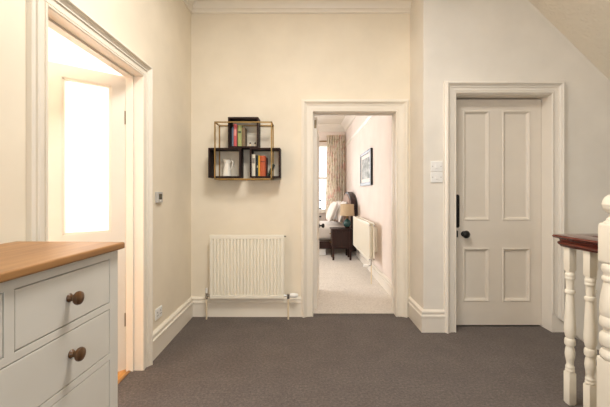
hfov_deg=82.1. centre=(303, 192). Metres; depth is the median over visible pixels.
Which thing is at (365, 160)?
print
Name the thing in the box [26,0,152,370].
trim
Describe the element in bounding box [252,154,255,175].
book
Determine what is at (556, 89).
trim
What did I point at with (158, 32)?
wall
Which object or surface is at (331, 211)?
pillow
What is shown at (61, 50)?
wall
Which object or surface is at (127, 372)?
trim
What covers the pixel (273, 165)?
book
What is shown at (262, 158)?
book
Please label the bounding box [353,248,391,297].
baseboard
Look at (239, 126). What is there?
book
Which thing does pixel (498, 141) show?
door
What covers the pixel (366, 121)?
trim
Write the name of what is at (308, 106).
trim
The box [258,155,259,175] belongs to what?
book
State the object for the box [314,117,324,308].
door
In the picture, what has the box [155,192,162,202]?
thermostat
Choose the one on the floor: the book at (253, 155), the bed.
the bed
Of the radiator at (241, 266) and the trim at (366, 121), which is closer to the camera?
the radiator at (241, 266)
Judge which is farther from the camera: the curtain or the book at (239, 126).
the curtain
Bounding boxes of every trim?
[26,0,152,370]
[48,10,140,370]
[118,371,130,383]
[183,0,411,13]
[301,99,407,317]
[318,116,355,131]
[345,116,372,146]
[444,81,564,333]
[456,94,550,330]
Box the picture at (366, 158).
[360,148,372,185]
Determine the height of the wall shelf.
0.582 m
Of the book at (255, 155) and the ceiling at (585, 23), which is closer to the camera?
the ceiling at (585, 23)
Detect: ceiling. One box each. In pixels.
[314,116,344,123]
[529,0,609,79]
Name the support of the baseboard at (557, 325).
attached to the wall at (451, 40)
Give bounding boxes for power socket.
[155,305,161,320]
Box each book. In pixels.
[230,129,231,145]
[232,127,233,145]
[234,124,237,145]
[238,125,242,145]
[242,127,246,145]
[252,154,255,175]
[255,155,256,175]
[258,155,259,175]
[260,156,265,175]
[266,157,267,175]
[267,164,274,175]
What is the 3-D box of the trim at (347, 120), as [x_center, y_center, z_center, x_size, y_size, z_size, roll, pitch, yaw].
[-0.940,-1.585,6.060,3.920,0.170,4.980,0,0,0]
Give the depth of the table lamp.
6.33 m
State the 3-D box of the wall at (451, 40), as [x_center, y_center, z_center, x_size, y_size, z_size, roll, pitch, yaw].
[2.717,0.690,3.295,3.366,5.420,0.530,0,0,0]
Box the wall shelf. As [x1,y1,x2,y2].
[208,117,280,179]
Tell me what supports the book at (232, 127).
in the wall shelf
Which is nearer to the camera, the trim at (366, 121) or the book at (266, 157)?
the book at (266, 157)
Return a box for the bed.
[319,192,355,255]
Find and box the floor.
[118,249,598,406]
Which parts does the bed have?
mattress, frame, headboard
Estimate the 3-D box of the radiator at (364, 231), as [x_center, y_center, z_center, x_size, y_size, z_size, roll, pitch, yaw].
[0.901,0.796,5.330,0.234,0.797,1.500,0,0,0]
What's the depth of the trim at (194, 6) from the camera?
3.38 m
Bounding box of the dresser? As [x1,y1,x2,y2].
[0,241,124,406]
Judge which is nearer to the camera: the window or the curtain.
the curtain
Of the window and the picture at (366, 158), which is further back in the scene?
the window
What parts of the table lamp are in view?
lamp shade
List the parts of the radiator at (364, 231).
panel, panel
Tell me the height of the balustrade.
1.197 m
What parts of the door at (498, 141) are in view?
finger plate, knob, panel, panel, panel, panel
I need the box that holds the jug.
[222,159,232,175]
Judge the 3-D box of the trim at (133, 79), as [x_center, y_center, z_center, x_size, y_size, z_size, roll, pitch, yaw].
[-1.175,0.185,1.925,0.150,2.030,0.960,0,0,0]
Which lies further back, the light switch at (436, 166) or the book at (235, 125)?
the book at (235, 125)
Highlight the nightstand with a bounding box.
[330,227,352,259]
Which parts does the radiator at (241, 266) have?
panel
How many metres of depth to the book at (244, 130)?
3.27 m
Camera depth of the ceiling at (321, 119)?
7.90 m
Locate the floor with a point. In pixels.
(319, 360)
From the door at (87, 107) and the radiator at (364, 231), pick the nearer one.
the door at (87, 107)
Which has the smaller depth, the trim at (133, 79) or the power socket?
the trim at (133, 79)
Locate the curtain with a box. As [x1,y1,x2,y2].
[325,135,345,222]
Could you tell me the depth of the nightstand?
6.22 m
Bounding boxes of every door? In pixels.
[48,61,125,370]
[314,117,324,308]
[456,99,540,324]
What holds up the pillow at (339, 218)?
on the bed
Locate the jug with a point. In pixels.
(226, 170)
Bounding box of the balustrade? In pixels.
[552,195,609,406]
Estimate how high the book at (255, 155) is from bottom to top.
0.198 m
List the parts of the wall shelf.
box shelf, box shelf, box shelf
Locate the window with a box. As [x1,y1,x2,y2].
[319,145,326,212]
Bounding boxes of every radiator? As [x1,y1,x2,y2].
[205,235,297,319]
[353,216,376,283]
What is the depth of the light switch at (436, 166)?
3.02 m
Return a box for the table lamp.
[340,204,353,227]
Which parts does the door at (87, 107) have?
glass panel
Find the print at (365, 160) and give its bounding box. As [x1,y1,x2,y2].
[362,156,369,179]
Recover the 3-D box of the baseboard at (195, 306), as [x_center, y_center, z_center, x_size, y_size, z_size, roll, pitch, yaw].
[-0.564,1.104,2.937,1.073,0.192,0.947,0,0,0]
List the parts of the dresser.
drawer, drawer, drawer, knob, knob, drawer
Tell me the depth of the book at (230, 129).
3.28 m
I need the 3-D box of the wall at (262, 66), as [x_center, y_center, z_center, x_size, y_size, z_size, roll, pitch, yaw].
[-0.033,-0.410,3.485,2.134,3.220,0.150,0,0,0]
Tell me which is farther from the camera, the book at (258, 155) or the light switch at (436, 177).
the book at (258, 155)
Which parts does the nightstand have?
leg, panel, leg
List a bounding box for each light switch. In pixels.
[431,161,442,171]
[431,172,442,182]
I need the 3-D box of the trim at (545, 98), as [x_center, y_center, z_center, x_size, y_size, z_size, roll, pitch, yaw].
[1.724,0.157,3.130,0.894,2.086,0.200,0,0,0]
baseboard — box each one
[153,296,300,360]
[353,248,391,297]
[408,296,444,332]
[551,313,597,349]
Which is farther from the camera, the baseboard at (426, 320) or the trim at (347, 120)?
the trim at (347, 120)
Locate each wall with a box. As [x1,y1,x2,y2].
[0,0,190,330]
[48,27,120,75]
[191,14,409,296]
[319,132,345,220]
[346,116,391,281]
[410,0,609,349]
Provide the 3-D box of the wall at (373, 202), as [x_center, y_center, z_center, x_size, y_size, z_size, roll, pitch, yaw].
[1.095,-0.300,6.130,0.150,3.000,5.140,0,0,0]
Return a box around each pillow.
[326,201,337,221]
[336,201,346,221]
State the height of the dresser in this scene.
1.027 m

